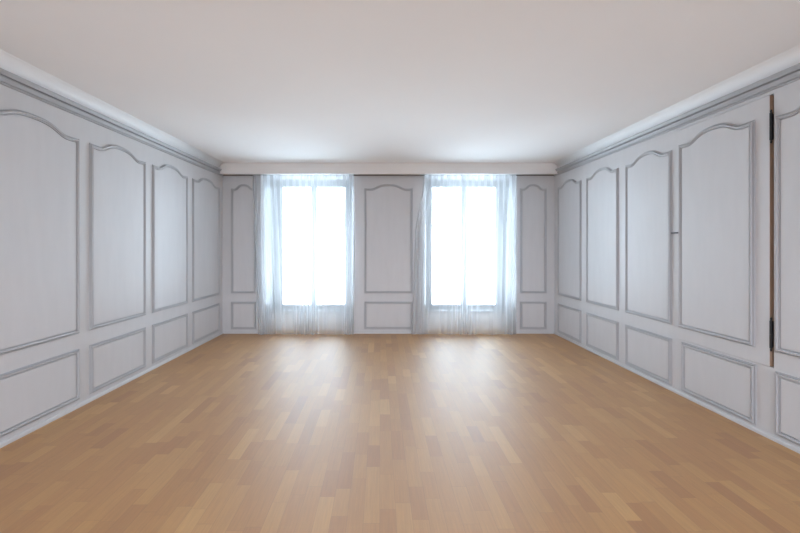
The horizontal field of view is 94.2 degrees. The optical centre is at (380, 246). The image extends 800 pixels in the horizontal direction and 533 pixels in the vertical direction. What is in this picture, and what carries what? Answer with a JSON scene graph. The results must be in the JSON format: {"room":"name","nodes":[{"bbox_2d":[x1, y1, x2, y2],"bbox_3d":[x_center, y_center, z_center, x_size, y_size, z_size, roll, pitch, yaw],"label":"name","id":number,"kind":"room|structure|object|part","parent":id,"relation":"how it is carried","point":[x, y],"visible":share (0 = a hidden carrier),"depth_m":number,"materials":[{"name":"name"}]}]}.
{"room":"empty living room","nodes":[
{"label":"empty living room","id":0,"kind":"room"},
{"bbox_2d":[0,84,222,442],"bbox_3d":[-2.799,0.037,2.464,0.321,2.923,8.524,0,0,2],"label":"wall","id":1,"kind":"structure","parent":0,"point":[111,242],"depth_m":3.35,"materials":[{"name":"grey paint"}]},
{"bbox_3d":[-2.646,-0.129,2.821,0.013,1.686,0.763,0,0,2],"label":"panel","id":2,"kind":"part","parent":1,"relation":"part of","materials":[{"name":"grey paint"}]},
{"bbox_3d":[-2.646,1.109,2.821,0.013,0.361,0.763,0,0,2],"label":"panel","id":3,"kind":"part","parent":1,"relation":"part of","materials":[{"name":"grey paint"}]},
{"bbox_3d":[-2.639,-0.129,2.821,0.022,1.765,0.842,0,0,2],"label":"panel moulding","id":4,"kind":"part","parent":1,"relation":"part of","materials":[{"name":"grey paint"}]},
{"bbox_3d":[-2.639,1.109,2.821,0.022,0.440,0.842,0,0,2],"label":"panel moulding","id":5,"kind":"part","parent":1,"relation":"part of","materials":[{"name":"grey paint"}]},
{"bbox_2d":[0,68,222,176],"bbox_3d":[-2.642,-1.183,2.199,0.070,0.090,7.603,0,0,2],"label":"crown molding","id":6,"kind":"structure","parent":1,"relation":"attached to","point":[8,79],"depth_m":3.32,"materials":[{"name":"grey paint"}]},
{"bbox_2d":[0,332,222,447],"bbox_3d":[-2.664,1.383,2.200,0.024,0.032,7.603,0,0,2],"label":"baseboard","id":7,"kind":"structure","parent":1,"relation":"attached to","point":[16,437],"depth_m":3.33,"materials":[{"name":"grey paint"}]},
{"bbox_2d":[0,49,223,167],"bbox_3d":[-2.620,-1.274,2.199,0.133,0.119,7.603,0,0,2],"label":"cove","id":8,"kind":"object","parent":1,"relation":"attached to","point":[8,62],"depth_m":3.30,"materials":[{"name":"white paint"}]},
{"bbox_3d":[-2.612,-0.129,3.733,0.022,1.765,0.763,0,0,2],"label":"panel moulding","id":9,"kind":"part","parent":1,"relation":"part of","materials":[{"name":"grey paint"}]},
{"bbox_3d":[-2.612,1.109,3.733,0.022,0.440,0.763,0,0,2],"label":"panel moulding","id":10,"kind":"part","parent":1,"relation":"part of","materials":[{"name":"grey paint"}]},
{"bbox_3d":[-2.619,-0.129,3.733,0.013,1.686,0.692,0,0,2],"label":"panel","id":11,"kind":"part","parent":1,"relation":"part of","materials":[{"name":"grey paint"}]},
{"bbox_3d":[-2.619,1.109,3.733,0.013,0.361,0.684,0,0,2],"label":"panel","id":12,"kind":"part","parent":1,"relation":"part of","materials":[{"name":"grey paint"}]},
{"bbox_3d":[-2.587,-0.129,4.597,0.022,1.765,0.730,0,0,2],"label":"panel moulding","id":13,"kind":"part","parent":1,"relation":"part of","materials":[{"name":"grey paint"}]},
{"bbox_3d":[-2.587,1.109,4.597,0.022,0.440,0.730,0,0,2],"label":"panel moulding","id":14,"kind":"part","parent":1,"relation":"part of","materials":[{"name":"grey paint"}]},
{"bbox_3d":[-2.594,-0.129,4.597,0.013,1.686,0.662,0,0,2],"label":"panel","id":15,"kind":"part","parent":1,"relation":"part of","materials":[{"name":"grey paint"}]},
{"bbox_3d":[-2.594,1.109,4.597,0.013,0.361,0.651,0,0,2],"label":"panel","id":16,"kind":"part","parent":1,"relation":"part of","materials":[{"name":"grey paint"}]},
{"bbox_3d":[-2.568,-0.129,5.483,0.013,1.686,0.719,0,0,2],"label":"panel","id":17,"kind":"part","parent":1,"relation":"part of","materials":[{"name":"grey paint"}]},
{"bbox_3d":[-2.561,-0.129,5.483,0.022,1.765,0.794,0,0,2],"label":"panel moulding","id":18,"kind":"part","parent":1,"relation":"part of","materials":[{"name":"grey paint"}]},
{"bbox_3d":[-2.568,1.109,5.483,0.013,0.361,0.715,0,0,2],"label":"panel","id":19,"kind":"part","parent":1,"relation":"part of","materials":[{"name":"grey paint"}]},
{"bbox_3d":[-2.561,1.109,5.483,0.022,0.440,0.794,0,0,2],"label":"panel moulding","id":20,"kind":"part","parent":1,"relation":"part of","materials":[{"name":"grey paint"}]},
{"bbox_2d":[223,176,553,332],"bbox_3d":[0.150,0.037,6.350,6.100,2.923,0.740,0,0,0],"label":"wall","id":21,"kind":"structure","parent":0,"point":[386,208],"depth_m":6.00,"materials":[{"name":"grey paint"}]},
{"bbox_3d":[-2.213,-0.135,5.997,0.374,1.685,0.014,0,0,0],"label":"panel","id":22,"kind":"part","parent":21,"relation":"part of","materials":[{"name":"grey paint"}]},
{"bbox_3d":[-2.213,-0.135,5.991,0.406,1.764,0.022,0,0,0],"label":"panel moulding","id":23,"kind":"part","parent":21,"relation":"part of","materials":[{"name":"grey paint"}]},
{"bbox_3d":[-2.213,1.105,5.997,0.327,0.365,0.014,0,0,0],"label":"panel","id":24,"kind":"part","parent":21,"relation":"part of","materials":[{"name":"grey paint"}]},
{"bbox_3d":[-2.213,1.105,5.991,0.406,0.444,0.022,0,0,0],"label":"panel moulding","id":25,"kind":"part","parent":21,"relation":"part of","materials":[{"name":"grey paint"}]},
{"bbox_2d":[271,182,350,312],"bbox_3d":[-1.159,-0.018,6.370,1.331,2.241,0.340,0,0,0],"label":"window","id":26,"kind":"structure","parent":21,"relation":"in","point":[280,307],"depth_m":6.44,"materials":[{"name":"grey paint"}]},
{"bbox_3d":[-1.455,-0.018,6.471,0.590,2.141,0.067,0,0,0],"label":"sash","id":27,"kind":"part","parent":26,"relation":"part of","materials":[{"name":"grey paint"}]},
{"bbox_3d":[-1.159,1.085,6.325,1.331,0.035,0.250,0,0,0],"label":"sill","id":28,"kind":"part","parent":26,"relation":"part of","materials":[{"name":"grey paint"}]},
{"bbox_3d":[-0.864,-0.018,6.471,0.590,2.141,0.067,0,0,0],"label":"sash","id":29,"kind":"part","parent":26,"relation":"part of","materials":[{"name":"grey paint"}]},
{"bbox_2d":[219,163,557,173],"bbox_3d":[0.128,-1.245,5.925,5.415,0.178,0.150,0,0,0],"label":"pelmet","id":30,"kind":"structure","parent":21,"relation":"attached to","point":[227,168],"depth_m":5.85,"materials":[{"name":"white paint"}]},
{"bbox_2d":[223,174,553,174],"bbox_3d":[0.128,-1.182,5.925,5.315,0.042,0.040,0,0,0],"label":"track","id":31,"kind":"object","parent":30,"relation":"attached to","point":[223,174],"visible":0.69,"depth_m":5.94,"materials":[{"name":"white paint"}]},
{"bbox_2d":[253,174,354,334],"bbox_3d":[-1.226,0.119,5.928,1.637,2.553,0.096,0,0,0],"label":"sheer curtain","id":32,"kind":"object","parent":31,"relation":"hanging from","point":[256,177],"visible":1,"depth_m":5.92,"materials":[{"name":"white fabric"}]},
{"bbox_2d":[412,174,516,334],"bbox_3d":[1.337,0.119,5.924,1.685,2.553,0.069,0,0,0],"label":"sheer curtain","id":33,"kind":"object","parent":31,"relation":"hanging from","point":[459,177],"visible":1,"depth_m":5.93,"materials":[{"name":"white fabric"}]},
{"bbox_2d":[223,332,553,333],"bbox_3d":[0.129,1.383,5.999,5.369,0.032,0.022,0,0,0],"label":"baseboard","id":34,"kind":"structure","parent":21,"relation":"attached to","point":[223,332],"depth_m":5.99,"materials":[{"name":"grey paint"}]},
{"bbox_2d":[223,175,553,175],"bbox_3d":[0.129,-1.175,5.990,5.369,0.051,0.040,0,0,0],"label":"crown molding","id":35,"kind":"structure","parent":21,"relation":"attached to","point":[223,175],"depth_m":5.98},
{"bbox_3d":[0.129,-0.135,5.997,0.708,1.685,0.014,0,0,0],"label":"panel","id":36,"kind":"part","parent":21,"relation":"part of","materials":[{"name":"grey paint"}]},
{"bbox_3d":[0.129,-0.135,5.991,0.782,1.764,0.022,0,0,0],"label":"panel moulding","id":37,"kind":"part","parent":21,"relation":"part of","materials":[{"name":"grey paint"}]},
{"bbox_3d":[0.129,1.105,5.997,0.703,0.365,0.014,0,0,0],"label":"panel","id":38,"kind":"part","parent":21,"relation":"part of","materials":[{"name":"grey paint"}]},
{"bbox_3d":[0.129,1.105,5.991,0.782,0.444,0.022,0,0,0],"label":"panel moulding","id":39,"kind":"part","parent":21,"relation":"part of","materials":[{"name":"grey paint"}]},
{"bbox_2d":[426,182,507,312],"bbox_3d":[1.452,-0.018,6.370,1.357,2.241,0.340,0,0,0],"label":"window","id":40,"kind":"structure","parent":21,"relation":"in","point":[497,307],"depth_m":6.44,"materials":[{"name":"grey paint"}]},
{"bbox_3d":[1.150,-0.018,6.471,0.604,2.141,0.067,0,0,0],"label":"sash","id":41,"kind":"part","parent":40,"relation":"part of","materials":[{"name":"grey paint"}]},
{"bbox_3d":[1.452,1.085,6.325,1.357,0.035,0.250,0,0,0],"label":"sill","id":42,"kind":"part","parent":40,"relation":"part of","materials":[{"name":"grey paint"}]},
{"bbox_3d":[1.753,-0.018,6.471,0.604,2.141,0.067,0,0,0],"label":"sash","id":43,"kind":"part","parent":40,"relation":"part of","materials":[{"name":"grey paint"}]},
{"bbox_3d":[2.469,-0.135,5.997,0.395,1.685,0.014,0,0,0],"label":"panel","id":44,"kind":"part","parent":21,"relation":"part of","materials":[{"name":"grey paint"}]},
{"bbox_3d":[2.469,1.105,5.997,0.351,0.365,0.014,0,0,0],"label":"panel","id":45,"kind":"part","parent":21,"relation":"part of","materials":[{"name":"grey paint"}]},
{"bbox_3d":[2.469,-0.135,5.991,0.430,1.764,0.022,0,0,0],"label":"panel moulding","id":46,"kind":"part","parent":21,"relation":"part of","materials":[{"name":"grey paint"}]},
{"bbox_3d":[2.469,1.105,5.991,0.430,0.444,0.022,0,0,0],"label":"panel moulding","id":47,"kind":"part","parent":21,"relation":"part of","materials":[{"name":"grey paint"}]},
{"bbox_2d":[0,330,799,532],"bbox_3d":[0.050,1.499,2.550,6.700,0.200,9.100,0,0,0],"label":"floor","id":48,"kind":"structure","parent":0,"point":[273,431],"depth_m":2.55,"materials":[{"name":"brown wood"}]},
{"bbox_2d":[0,0,799,162],"bbox_3d":[0.050,-1.424,2.550,6.700,0.200,9.100,0,0,0],"label":"ceiling","id":49,"kind":"structure","parent":0,"point":[234,81],"depth_m":2.72,"materials":[{"name":"white paint"}]},
{"bbox_2d":[554,80,799,447],"bbox_3d":[3.004,0.037,2.462,0.350,2.923,8.520,0,0,-1],"label":"wall","id":50,"kind":"structure","parent":0,"point":[615,214],"depth_m":3.77,"materials":[{"name":"grey paint"}]},
{"bbox_3d":[2.816,-0.129,5.544,0.013,1.686,0.603,0,0,-1],"label":"panel","id":51,"kind":"part","parent":50,"relation":"part of","materials":[{"name":"grey paint"}]},
{"bbox_3d":[2.809,-0.129,5.544,0.022,1.765,0.664,0,0,-1],"label":"panel moulding","id":52,"kind":"part","parent":50,"relation":"part of","materials":[{"name":"grey paint"}]},
{"bbox_3d":[2.816,1.121,5.544,0.013,0.377,0.585,0,0,-1],"label":"panel","id":53,"kind":"part","parent":50,"relation":"part of","materials":[{"name":"grey paint"}]},
{"bbox_3d":[2.809,1.121,5.544,0.022,0.456,0.664,0,0,-1],"label":"panel moulding","id":54,"kind":"part","parent":50,"relation":"part of","materials":[{"name":"grey paint"}]},
{"bbox_3d":[2.824,-0.129,4.741,0.013,1.686,0.607,0,0,-1],"label":"panel","id":55,"kind":"part","parent":50,"relation":"part of","materials":[{"name":"grey paint"}]},
{"bbox_3d":[2.824,1.121,4.741,0.013,0.377,0.589,0,0,-1],"label":"panel","id":56,"kind":"part","parent":50,"relation":"part of","materials":[{"name":"grey paint"}]},
{"bbox_3d":[2.817,-0.129,4.741,0.022,1.765,0.668,0,0,-1],"label":"panel moulding","id":57,"kind":"part","parent":50,"relation":"part of","materials":[{"name":"grey paint"}]},
{"bbox_3d":[2.817,1.121,4.741,0.022,0.456,0.668,0,0,-1],"label":"panel moulding","id":58,"kind":"part","parent":50,"relation":"part of","materials":[{"name":"grey paint"}]},
{"bbox_3d":[2.832,-0.129,3.945,0.013,1.686,0.607,0,0,-1],"label":"panel","id":59,"kind":"part","parent":50,"relation":"part of","materials":[{"name":"grey paint"}]},
{"bbox_3d":[2.832,1.121,3.945,0.013,0.377,0.589,0,0,-1],"label":"panel","id":60,"kind":"part","parent":50,"relation":"part of","materials":[{"name":"grey paint"}]},
{"bbox_3d":[2.825,-0.129,3.945,0.022,1.765,0.668,0,0,-1],"label":"panel moulding","id":61,"kind":"part","parent":50,"relation":"part of","materials":[{"name":"grey paint"}]},
{"bbox_3d":[2.825,1.121,3.945,0.022,0.456,0.668,0,0,-1],"label":"panel moulding","id":62,"kind":"part","parent":50,"relation":"part of","materials":[{"name":"grey paint"}]},
{"bbox_2d":[553,44,799,167],"bbox_3d":[2.806,-1.274,2.200,0.133,0.119,7.600,0,0,-1],"label":"cove","id":63,"kind":"object","parent":50,"relation":"attached to","point":[791,57],"depth_m":3.23,"materials":[{"name":"white paint"}]},
{"bbox_2d":[554,63,799,176],"bbox_3d":[2.827,-1.183,2.200,0.070,0.090,7.600,0,0,-1],"label":"crown molding","id":64,"kind":"structure","parent":50,"relation":"attached to","point":[789,75],"depth_m":3.24,"materials":[{"name":"grey paint"}]},
{"bbox_2d":[554,332,799,453],"bbox_3d":[2.850,1.383,2.200,0.024,0.032,7.600,0,0,-1],"label":"baseboard","id":65,"kind":"structure","parent":50,"relation":"attached to","point":[773,438],"depth_m":3.28,"materials":[{"name":"grey paint"}]},
{"bbox_3d":[2.840,1.121,3.149,0.013,0.377,0.607,0,0,-1],"label":"panel","id":66,"kind":"part","parent":50,"relation":"part of","materials":[{"name":"grey paint"}]},
{"bbox_3d":[2.833,1.121,3.149,0.022,0.456,0.686,0,0,-1],"label":"panel moulding","id":67,"kind":"part","parent":50,"relation":"part of","materials":[{"name":"grey paint"}]},
{"bbox_2d":[671,95,773,366],"bbox_3d":[2.842,-0.117,3.145,0.060,1.978,0.915,0,0,-1],"label":"door","id":68,"kind":"structure","parent":50,"relation":"in","point":[725,232],"depth_m":3.01,"materials":[{"name":"grey paint"}]},
{"bbox_3d":[2.830,-0.137,3.160,0.013,1.713,0.640,0,0,-1],"label":"panel","id":69,"kind":"part","parent":68,"relation":"part of","materials":[{"name":"grey paint"}]},
{"bbox_3d":[2.823,-0.137,3.160,0.022,1.792,0.706,0,0,-1],"label":"panel moulding","id":70,"kind":"part","parent":68,"relation":"part of","materials":[{"name":"grey paint"}]},
{"bbox_3d":[2.842,-0.129,2.311,0.022,1.765,0.722,0,0,-1],"label":"panel moulding","id":71,"kind":"part","parent":50,"relation":"part of","materials":[{"name":"grey paint"}]},
{"bbox_3d":[2.842,1.121,2.311,0.022,0.456,0.722,0,0,-1],"label":"panel moulding","id":72,"kind":"part","parent":50,"relation":"part of","materials":[{"name":"grey paint"}]},
{"bbox_3d":[2.848,-0.129,2.311,0.013,1.686,0.655,0,0,-1],"label":"panel","id":73,"kind":"part","parent":50,"relation":"part of","materials":[{"name":"grey paint"}]},
{"bbox_3d":[2.848,1.121,2.311,0.013,0.377,0.643,0,0,-1],"label":"panel","id":74,"kind":"part","parent":50,"relation":"part of","materials":[{"name":"grey paint"}]}
]}

